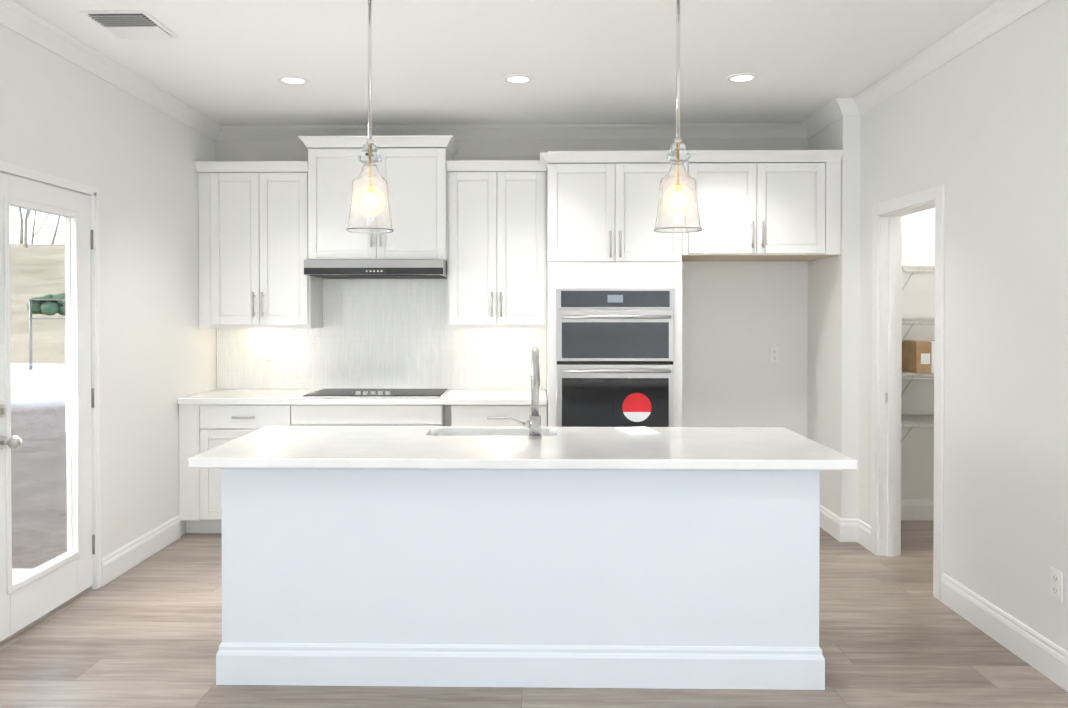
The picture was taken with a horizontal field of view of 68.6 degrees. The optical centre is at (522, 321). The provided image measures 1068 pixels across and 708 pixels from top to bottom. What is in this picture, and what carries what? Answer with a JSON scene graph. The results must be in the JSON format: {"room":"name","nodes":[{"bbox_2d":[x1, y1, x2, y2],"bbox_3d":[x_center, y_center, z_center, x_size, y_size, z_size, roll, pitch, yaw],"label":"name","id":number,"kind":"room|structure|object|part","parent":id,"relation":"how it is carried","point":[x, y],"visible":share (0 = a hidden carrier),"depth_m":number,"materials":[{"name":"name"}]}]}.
{"room":"kitchen","nodes":[
{"label":"kitchen","id":0,"kind":"room"},
{"bbox_2d":[0,24,216,557],"bbox_3d":[-2.369,0.034,1.989,0.120,2.830,7.760,0,1,1],"label":"wall","id":1,"kind":"structure","parent":0,"point":[132,158],"depth_m":4.54,"materials":[{"name":"white paint"}]},
{"bbox_2d":[0,172,94,641],"bbox_3d":[-2.275,0.374,3.776,0.142,2.070,0.804,0,1,1],"label":"exterior door","id":2,"kind":"structure","parent":1,"relation":"in","point":[31,596],"depth_m":3.89,"materials":[{"name":"white paint"}]},
{"bbox_2d":[0,160,100,645],"bbox_3d":[-2.350,0.363,3.767,0.156,2.137,0.874,0,1,1],"label":"door frame","id":3,"kind":"structure","parent":1,"relation":"attached to","point":[36,176],"depth_m":4.16,"materials":[{"name":"white paint"}]},
{"bbox_2d":[101,515,179,585],"bbox_3d":[-2.255,1.348,4.673,0.015,0.147,0.916,0,1,1],"label":"baseboard","id":4,"kind":"structure","parent":1,"relation":"attached to","point":[118,562],"depth_m":4.59,"materials":[{"name":"white paint"}]},
{"bbox_2d":[13,0,997,124],"bbox_3d":[0.560,-1.431,1.923,5.980,0.100,7.760,0,1,1],"label":"ceiling","id":5,"kind":"structure","parent":0,"point":[225,62],"depth_m":4.12,"materials":[{"name":"white paint"}]},
{"bbox_2d":[79,10,178,38],"bbox_3d":[-1.839,-1.388,3.686,0.300,0.019,0.340,0,1,1],"label":"ceiling vent","id":6,"kind":"object","parent":5,"relation":"in","point":[136,24],"visible":1,"depth_m":3.65,"materials":[{"name":"white metal"}]},
{"bbox_2d":[277,75,308,84],"bbox_3d":[-1.333,-1.401,4.557,0.180,0.010,0.180,0,1,1],"label":"recessed light","id":7,"kind":"object","parent":5,"relation":"in","point":[291,80],"visible":0.98,"depth_m":4.54,"materials":[{"name":"white paint"}]},
{"bbox_2d":[346,0,393,233],"bbox_3d":[-0.640,-0.886,3.289,0.202,1.014,0.202,0,1,1],"label":"pendant light","id":8,"kind":"object","parent":5,"relation":"hanging from","point":[369,211],"visible":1,"depth_m":3.24,"materials":[{"name":"clear glass"}]},
{"bbox_3d":[-0.640,-0.965,3.289,0.124,0.857,0.124,0,1,1],"label":"stem","id":9,"kind":"part","parent":8,"relation":"part of","materials":[{"name":"silver metal"}]},
{"bbox_3d":[-0.640,-0.521,3.293,0.202,0.283,0.202,0,1,1],"label":"lamp shade","id":10,"kind":"part","parent":8,"relation":"part of","materials":[{"name":"clear glass"}]},
{"bbox_2d":[503,74,533,83],"bbox_3d":[-0.024,-1.401,4.534,0.180,0.010,0.180,0,1,1],"label":"recessed light","id":11,"kind":"object","parent":5,"relation":"in","point":[517,78],"visible":1,"depth_m":4.52,"materials":[{"name":"white paint"}]},
{"bbox_2d":[653,0,702,232],"bbox_3d":[0.650,-0.886,3.267,0.202,1.014,0.202,0,1,1],"label":"pendant light","id":12,"kind":"object","parent":5,"relation":"hanging from","point":[677,210],"visible":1,"depth_m":3.22,"materials":[{"name":"clear glass"}]},
{"bbox_3d":[0.650,-0.965,3.266,0.124,0.857,0.124,0,1,1],"label":"stem","id":13,"kind":"part","parent":12,"relation":"part of","materials":[{"name":"silver metal"}]},
{"bbox_3d":[0.650,-0.520,3.270,0.202,0.283,0.202,0,1,1],"label":"lamp shade","id":14,"kind":"part","parent":12,"relation":"part of","materials":[{"name":"clear glass"}]},
{"bbox_2d":[726,73,757,82],"bbox_3d":[1.266,-1.400,4.511,0.180,0.010,0.180,0,1,1],"label":"recessed light","id":15,"kind":"object","parent":5,"relation":"in","point":[741,77],"visible":1,"depth_m":4.50,"materials":[{"name":"white paint"}]},
{"bbox_2d":[216,138,807,436],"bbox_3d":[0.028,-0.004,5.767,4.540,2.830,0.120,0,1,1],"label":"wall","id":16,"kind":"structure","parent":0,"point":[739,318],"depth_m":5.68,"materials":[{"name":"white paint"}]},
{"bbox_2d":[194,161,322,327],"bbox_3d":[-1.853,-0.524,5.546,0.778,1.145,0.374,0,1,1],"label":"upper cabinet","id":17,"kind":"object","parent":16,"relation":"attached to","point":[253,235],"visible":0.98,"depth_m":5.41,"materials":[{"name":"white paint"}]},
{"bbox_2d":[298,135,458,278],"bbox_3d":[-0.990,-0.782,5.472,1.046,0.948,0.486,0,1,1],"label":"upper cabinet","id":18,"kind":"object","parent":16,"relation":"attached to","point":[412,170],"visible":0.83,"depth_m":5.34,"materials":[{"name":"white paint"}]},
{"bbox_2d":[304,259,446,278],"bbox_3d":[-0.990,-0.362,5.476,0.938,0.108,0.486,0,1,1],"label":"range hood","id":19,"kind":"object","parent":18,"relation":"attached to","point":[321,268],"depth_m":5.24,"materials":[{"name":"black metal"}]},
{"bbox_2d":[217,279,545,389],"bbox_3d":[-1.033,0.095,5.721,2.412,0.802,0.008,0,1,1],"label":"tile backsplash","id":20,"kind":"structure","parent":16,"relation":"attached to","point":[385,333],"depth_m":5.72,"materials":[{"name":"white tile"}]},
{"bbox_2d":[264,349,273,364],"bbox_3d":[-1.853,0.262,5.728,0.072,0.116,0.008,0,1,1],"label":"outlet","id":21,"kind":"object","parent":20,"relation":"attached to","point":[268,356],"visible":1,"depth_m":5.73,"materials":[{"name":"white plastic"}]},
{"bbox_2d":[446,160,546,328],"bbox_3d":[-0.172,-0.524,5.516,0.686,1.145,0.374,0,1,1],"label":"upper cabinet","id":22,"kind":"object","parent":16,"relation":"attached to","point":[496,250],"visible":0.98,"depth_m":5.38,"materials":[{"name":"white paint"}]},
{"bbox_2d":[544,150,691,285],"bbox_3d":[0.624,-0.656,5.368,0.905,0.883,0.640,0,1,1],"label":"upper cabinet","id":23,"kind":"object","parent":16,"relation":"attached to","point":[602,206],"depth_m":5.08,"materials":[{"name":"white paint"}]},
{"bbox_2d":[692,158,841,260],"bbox_3d":[1.520,-0.732,5.363,1.075,0.595,0.618,0,1,1],"label":"upper cabinet","id":24,"kind":"object","parent":16,"relation":"attached to","point":[751,209],"depth_m":5.06,"materials":[{"name":"white paint"}]},
{"bbox_2d":[769,347,778,362],"bbox_3d":[1.826,0.242,5.673,0.072,0.116,0.008,0,1,1],"label":"outlet","id":25,"kind":"object","parent":16,"relation":"attached to","point":[773,354],"visible":1,"depth_m":5.67,"materials":[{"name":"white plastic"}]},
{"bbox_2d":[0,520,1067,707],"bbox_3d":[0.560,1.499,1.952,5.980,0.100,7.760,0,1,1],"label":"floor","id":26,"kind":"structure","parent":0,"point":[894,632],"depth_m":3.33,"materials":[{"name":"brown wood"}]},
{"bbox_2d":[179,404,208,532],"bbox_3d":[-2.149,0.977,5.444,0.191,0.874,0.618,0,1,1],"label":"base cabinet","id":27,"kind":"object","parent":26,"relation":"on","point":[193,418],"depth_m":5.14,"materials":[{"name":"white paint"}]},
{"bbox_2d":[209,404,300,532],"bbox_3d":[-1.779,0.977,5.437,0.662,0.874,0.618,0,1,1],"label":"base cabinet","id":28,"kind":"object","parent":26,"relation":"on","point":[209,420],"depth_m":5.13,"materials":[{"name":"white paint"}]},
{"bbox_2d":[177,388,546,403],"bbox_3d":[-1.039,0.520,5.403,2.412,0.041,0.635,0,1,1],"label":"countertop","id":29,"kind":"structure","parent":28,"relation":"on","point":[325,395],"depth_m":5.18,"materials":[{"name":"white stone"}]},
{"bbox_2d":[302,388,448,396],"bbox_3d":[-0.993,0.483,5.430,0.920,0.033,0.490,0,1,1],"label":"cooktop","id":30,"kind":"object","parent":29,"relation":"in","point":[325,392],"depth_m":5.31,"materials":[{"name":"black glass"}]},
{"bbox_2d":[301,404,452,425],"bbox_3d":[-1.013,0.977,5.424,1.107,0.874,0.618,0,1,1],"label":"base cabinet","id":31,"kind":"object","parent":26,"relation":"on","point":[311,414],"depth_m":5.11,"materials":[{"name":"white paint"}]},
{"bbox_2d":[453,404,546,426],"bbox_3d":[-0.175,0.977,5.409,0.684,0.874,0.618,0,1,1],"label":"base cabinet","id":32,"kind":"object","parent":26,"relation":"on","point":[481,415],"depth_m":5.10,"materials":[{"name":"white paint"}]},
{"bbox_2d":[216,471,824,689],"bbox_3d":[-0.009,0.996,3.434,2.390,0.874,0.726,0,1,1],"label":"kitchen island","id":33,"kind":"object","parent":26,"relation":"on","point":[532,553],"depth_m":3.08,"materials":[{"name":"white paint"}]},
{"bbox_2d":[188,426,857,470],"bbox_3d":[0.001,0.540,3.410,2.550,0.040,0.866,0,1,1],"label":"island countertop","id":34,"kind":"structure","parent":33,"relation":"on","point":[266,448],"depth_m":3.17,"materials":[{"name":"white stone"}]},
{"bbox_2d":[509,347,543,438],"bbox_3d":[0.016,0.317,3.578,0.147,0.402,0.248,0,1,1],"label":"faucet","id":35,"kind":"object","parent":34,"relation":"on","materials":[{"name":"silver metal"}]},
{"bbox_2d":[547,286,681,426],"bbox_3d":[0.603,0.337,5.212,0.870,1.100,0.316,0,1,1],"label":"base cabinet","id":36,"kind":"object","parent":26,"relation":"on","point":[614,309],"depth_m":5.06,"materials":[{"name":"white paint"}]},
{"bbox_2d":[556,289,673,426],"bbox_3d":[0.603,0.337,5.183,0.760,1.100,0.374,0,1,1],"label":"double oven","id":37,"kind":"object","parent":36,"relation":"in","point":[615,347],"depth_m":5.06,"materials":[{"name":"silver metal"}]},
{"bbox_2d":[901,208,934,498],"bbox_3d":[2.881,-0.002,5.617,1.170,2.830,0.120,0,1,1],"label":"wall","id":38,"kind":"structure","parent":0,"point":[917,396],"depth_m":5.54,"materials":[{"name":"white paint"}]},
{"bbox_2d":[901,499,933,519],"bbox_3d":[2.874,1.339,5.563,1.160,0.147,0.015,0,1,1],"label":"baseboard","id":39,"kind":"structure","parent":38,"relation":"attached to","point":[911,509],"depth_m":5.56,"materials":[{"name":"white paint"}]},
{"bbox_2d":[901,266,934,441],"bbox_3d":[2.889,0.327,5.357,1.163,1.396,0.403,0,1,1],"label":"shelf","id":40,"kind":"object","parent":38,"relation":"attached to","point":[918,418],"visible":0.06,"depth_m":5.20,"materials":[{"name":"grey"}]},
{"bbox_2d":[902,340,934,372],"bbox_3d":[2.736,0.237,5.331,0.240,0.210,0.282,0,1,1],"label":"carton","id":41,"kind":"object","parent":40,"relation":"on","point":[917,356],"visible":0.69,"depth_m":5.19,"materials":[{"name":"cardboard"}]},
{"bbox_2d":[807,0,1067,651],"bbox_3d":[2.114,0.035,1.850,0.230,2.830,7.640,0,1,1],"label":"wall","id":42,"kind":"structure","parent":0,"point":[980,130],"depth_m":3.62,"materials":[{"name":"white paint"}]},
{"bbox_2d":[0,0,1048,139],"bbox_3d":[-0.100,-1.333,1.935,4.420,0.092,7.520,0,1,1],"label":"crown molding","id":43,"kind":"structure","parent":42,"relation":"attached to","point":[990,20],"depth_m":5.04,"materials":[{"name":"white paint"}]},
{"bbox_2d":[820,505,848,541],"bbox_3d":[2.058,1.341,5.347,0.025,0.147,0.635,0,1,1],"label":"baseboard","id":44,"kind":"structure","parent":42,"relation":"attached to","point":[837,527],"depth_m":5.12,"materials":[{"name":"white paint"}]},
{"bbox_2d":[849,519,870,542],"bbox_3d":[2.295,1.343,5.160,0.015,0.147,0.760,0,1,1],"label":"baseboard","id":45,"kind":"structure","parent":42,"relation":"attached to","point":[861,527],"depth_m":4.98,"materials":[{"name":"white paint"}]},
{"bbox_2d":[871,183,944,600],"bbox_3d":[2.214,0.360,4.397,0.152,2.130,0.830,0,1,1],"label":"door frame","id":46,"kind":"structure","parent":42,"relation":"attached to","point":[886,377],"depth_m":4.73,"materials":[{"name":"white paint"}]},
{"bbox_2d":[941,573,1067,691],"bbox_3d":[2.087,1.384,1.076,0.015,0.147,5.826,0,1,1],"label":"baseboard","id":47,"kind":"structure","parent":42,"relation":"attached to","point":[1043,655],"depth_m":3.42,"materials":[{"name":"white paint"}]},
{"bbox_2d":[1050,567,1062,601],"bbox_3d":[2.127,1.048,3.120,0.008,0.116,0.072,0,1,1],"label":"outlet","id":48,"kind":"object","parent":42,"relation":"attached to","point":[1056,584],"visible":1,"depth_m":3.11,"materials":[{"name":"white plastic"}]},
{"label":"outside","id":49,"kind":"structure","parent":0,"visible":0},
{"bbox_2d":[11,363,66,568],"bbox_3d":[-46.039,1.542,15.718,87.590,0.140,150.000,0,1,1],"label":"ground","id":50,"kind":"structure","parent":49,"point":[18,371],"depth_m":8.45,"materials":[{"name":"grey concrete"}]},
{"bbox_2d":[12,568,31,578],"bbox_3d":[-3.068,1.526,3.792,1.260,0.130,1.630,0,1,1],"label":"slab","id":51,"kind":"object","parent":50,"relation":"on","point":[19,573],"depth_m":4.55,"materials":[{"name":"concrete"}]},
{"bbox_2d":[27,293,65,369],"bbox_3d":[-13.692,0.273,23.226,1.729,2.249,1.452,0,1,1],"label":"grill","id":52,"kind":"object","parent":50,"relation":"on","point":[32,305],"depth_m":22.84,"materials":[{"name":"green"}]},
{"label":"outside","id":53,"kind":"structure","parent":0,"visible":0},
{"bbox_2d":[10,243,65,363],"bbox_3d":[-37.411,-2.959,64.236,67.202,9.062,92.803,0,1,-30],"label":"exterior wall","id":54,"kind":"structure","parent":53,"point":[17,262],"depth_m":37.77,"materials":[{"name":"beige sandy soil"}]},
{"bbox_2d":[18,208,23,243],"bbox_3d":[-40.038,-11.478,61.212,3.344,11.555,3.337,0,1,1],"label":"tree","id":55,"kind":"object","parent":54,"relation":"on","point":[21,225],"depth_m":61.20,"materials":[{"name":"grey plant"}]},
{"bbox_2d":[24,210,30,246],"bbox_3d":[-36.644,-9.315,56.502,3.237,8.477,3.830,0,1,1],"label":"tree","id":56,"kind":"object","parent":54,"relation":"on","point":[26,229],"depth_m":56.84,"materials":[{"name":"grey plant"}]},
{"bbox_2d":[31,211,48,243],"bbox_3d":[-45.661,-11.482,74.161,7.226,11.830,2.144,0,1,-27],"label":"tree","id":57,"kind":"object","parent":54,"relation":"on","point":[32,236],"depth_m":73.72,"materials":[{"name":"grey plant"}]},
{"bbox_2d":[51,216,59,243],"bbox_3d":[-45.319,-12.195,77.175,8.513,12.750,5.027,0,1,1],"label":"tree","id":58,"kind":"object","parent":54,"relation":"on","point":[56,230],"depth_m":76.03,"materials":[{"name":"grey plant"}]}
]}

